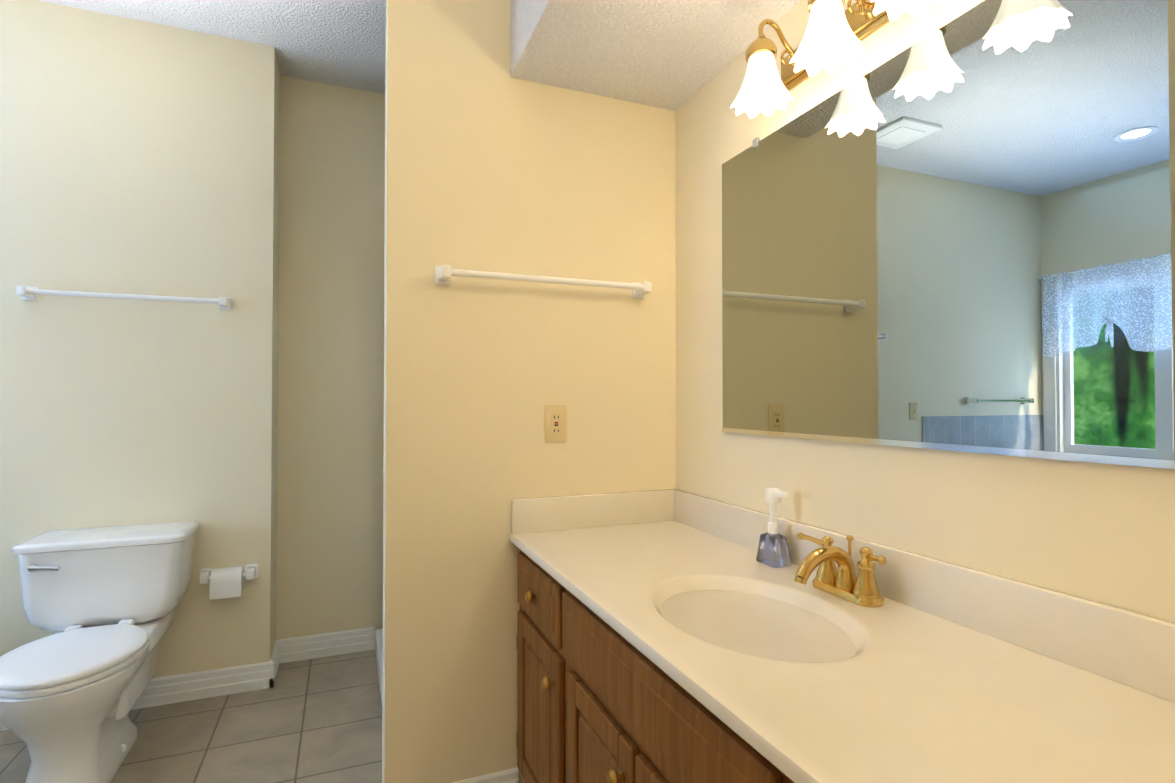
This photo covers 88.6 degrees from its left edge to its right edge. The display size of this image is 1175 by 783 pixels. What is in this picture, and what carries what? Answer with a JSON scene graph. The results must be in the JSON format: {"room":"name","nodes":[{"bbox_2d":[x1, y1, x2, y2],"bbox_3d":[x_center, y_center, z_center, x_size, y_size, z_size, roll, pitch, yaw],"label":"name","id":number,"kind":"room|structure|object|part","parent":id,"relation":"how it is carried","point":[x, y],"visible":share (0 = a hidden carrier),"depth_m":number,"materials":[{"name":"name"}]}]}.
{"room":"bathroom","nodes":[
{"label":"bathroom","id":0,"kind":"room"},
{"bbox_2d":[0,0,279,677],"bbox_3d":[-2.635,-0.123,2.282,2.600,2.760,0.370,0,-1,-22],"label":"wall","id":1,"kind":"structure","parent":0,"point":[138,157],"depth_m":2.43,"materials":[{"name":"paint"}]},
{"bbox_2d":[16,286,231,309],"bbox_3d":[-1.806,-0.371,2.377,0.690,0.052,0.076,0,-1,-22],"label":"towel bar","id":2,"kind":"object","parent":1,"relation":"attached to","point":[32,293],"visible":1,"depth_m":2.33,"materials":[{"name":"white plastic"}]},
{"bbox_2d":[0,661,273,730],"bbox_3d":[-1.915,1.205,2.345,1.236,0.106,0.016,0,-1,-22],"label":"baseboard","id":3,"kind":"structure","parent":1,"relation":"attached to","point":[197,685],"depth_m":2.48,"materials":[{"name":"white wood"}]},
{"bbox_2d":[199,564,257,599],"bbox_3d":[-1.482,0.781,2.480,0.212,0.109,0.098,0,-1,-22],"label":"paper holder","id":4,"kind":"object","parent":1,"relation":"attached to","point":[227,582],"visible":0.98,"depth_m":2.45,"materials":[{"name":"white paper"}]},
{"bbox_2d":[269,640,278,687],"bbox_3d":[-1.396,1.210,2.689,0.016,0.106,0.266,0,-1,-22],"label":"baseboard","id":5,"kind":"structure","parent":1,"relation":"attached to","point":[275,656],"depth_m":2.65,"materials":[{"name":"white wood"}]},
{"bbox_2d":[0,650,381,782],"bbox_3d":[-1.083,1.280,0.369,4.061,0.100,5.040,0,-1,-22],"label":"floor","id":6,"kind":"structure","parent":0,"point":[316,720],"depth_m":2.20,"materials":[{"name":"tile"}]},
{"bbox_2d":[0,521,199,782],"bbox_3d":[-1.683,0.888,2.032,0.504,0.732,0.762,0,-1,-22],"label":"toilet","id":7,"kind":"object","parent":6,"relation":"on","point":[102,602],"visible":1,"depth_m":2.05,"materials":[{"name":"white ceramic"}]},
{"bbox_3d":[-1.854,0.600,2.054,0.091,0.028,0.030,0,-1,-22],"label":"handle","id":8,"kind":"part","parent":7,"relation":"part of","materials":[{"name":"silver metal"}]},
{"bbox_3d":[-1.634,0.837,1.912,0.384,0.046,0.494,0,-1,-22],"label":"seat","id":9,"kind":"part","parent":7,"relation":"part of","materials":[{"name":"white plastic"}]},
{"bbox_3d":[-1.769,0.688,2.249,0.504,0.327,0.300,0,-1,-22],"label":"tank","id":10,"kind":"part","parent":7,"relation":"part of","materials":[{"name":"white ceramic"}]},
{"bbox_2d":[509,489,1174,782],"bbox_3d":[0.417,0.767,0.966,0.594,0.942,2.090,0,-1,-22],"label":"bathroom vanity","id":11,"kind":"object","parent":6,"relation":"on","point":[671,636],"visible":1,"depth_m":1.01,"materials":[{"name":"beige stone"}]},
{"bbox_2d":[756,488,790,567],"bbox_3d":[0.462,0.333,1.489,0.054,0.185,0.085,0,-1,-22],"label":"soap dispenser","id":12,"kind":"object","parent":11,"relation":"on","point":[773,550],"visible":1,"depth_m":1.48,"materials":[{"name":"blue"}]},
{"bbox_2d":[756,532,790,567],"bbox_3d":[0.461,0.388,1.493,0.054,0.074,0.076,0,-1,-22],"label":"bottle","id":13,"kind":"object","parent":12,"relation":"attached to","point":[773,550],"depth_m":1.47,"materials":[{"name":"blue"}]},
{"bbox_2d":[794,532,886,607],"bbox_3d":[0.491,0.361,1.234,0.162,0.122,0.236,0,-1,-22],"label":"faucet","id":14,"kind":"object","parent":11,"relation":"on","point":[830,587],"depth_m":1.22,"materials":[{"name":"gold metal"}]},
{"bbox_2d":[39,0,385,93],"bbox_3d":[-1.083,-1.580,0.410,4.061,0.100,5.040,0,-1,-22],"label":"ceiling","id":15,"kind":"structure","parent":0,"point":[341,43],"depth_m":2.48,"materials":[{"name":"white paint"}]},
{"bbox_2d":[276,76,384,639],"bbox_3d":[-0.854,-0.110,3.135,1.341,2.760,0.120,0,-1,-22],"label":"wall","id":16,"kind":"structure","parent":0,"point":[329,578],"depth_m":2.91,"materials":[{"name":"paint"}]},
{"bbox_2d":[277,627,374,663],"bbox_3d":[-1.249,1.213,2.883,0.435,0.106,0.016,0,-1,-22],"label":"baseboard","id":17,"kind":"structure","parent":16,"relation":"attached to","point":[322,645],"depth_m":2.88,"materials":[{"name":"white wood"}]},
{"bbox_2d":[382,0,675,782],"bbox_3d":[-0.157,-0.128,1.941,0.941,2.760,0.120,0,-1,-22],"label":"wall","id":18,"kind":"structure","parent":0,"point":[491,165],"depth_m":1.82,"materials":[{"name":"paint"}]},
{"bbox_2d":[375,629,382,701],"bbox_3d":[-0.768,1.212,2.413,0.105,0.095,1.240,0,-1,-22],"label":"sill","id":19,"kind":"structure","parent":18,"relation":"attached to","point":[378,641],"depth_m":2.73,"materials":[{"name":"white wood"}]},
{"bbox_2d":[382,387,383,628],"bbox_3d":[-0.786,0.306,2.419,0.068,1.713,1.240,0,-1,-22],"label":"rail","id":20,"kind":"object","parent":19,"relation":"on","point":[383,443],"visible":0.06,"depth_m":2.98,"materials":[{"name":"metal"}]},
{"bbox_2d":[452,767,518,782],"bbox_3d":[-0.396,1.197,1.752,0.402,0.106,0.016,0,-1,-22],"label":"baseboard","id":21,"kind":"structure","parent":18,"relation":"attached to","point":[509,776],"depth_m":1.80,"materials":[{"name":"white wood"}]},
{"bbox_2d":[435,265,651,298],"bbox_3d":[-0.115,-0.339,1.853,0.685,0.052,0.076,0,-1,-22],"label":"towel rail","id":22,"kind":"object","parent":18,"relation":"attached to","point":[444,274],"visible":1,"depth_m":1.81,"materials":[{"name":"white plastic"}]},
{"bbox_2d":[545,405,565,442],"bbox_3d":[-0.099,0.102,1.891,0.072,0.116,0.010,0,-1,-22],"label":"outlet","id":23,"kind":"object","parent":18,"relation":"attached to","point":[555,423],"visible":1,"depth_m":1.89,"materials":[{"name":"beige plastic"}]},
{"bbox_2d":[510,0,801,110],"bbox_3d":[0.674,-1.260,0.377,0.583,0.540,3.432,0,-1,-22],"label":"ceiling","id":24,"kind":"structure","parent":0,"point":[674,55],"depth_m":1.69,"materials":[{"name":"white paint"}]},
{"bbox_2d":[675,0,1174,622],"bbox_3d":[0.738,-0.139,1.125,0.132,2.760,5.040,0,-1,-22],"label":"wall","id":25,"kind":"structure","parent":0,"point":[957,234],"depth_m":1.11,"materials":[{"name":"beige paint"}]},
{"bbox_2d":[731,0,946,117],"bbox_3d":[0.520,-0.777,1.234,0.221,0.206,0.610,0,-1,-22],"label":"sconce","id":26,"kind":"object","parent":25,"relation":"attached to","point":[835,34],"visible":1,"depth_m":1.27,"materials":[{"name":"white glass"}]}
]}

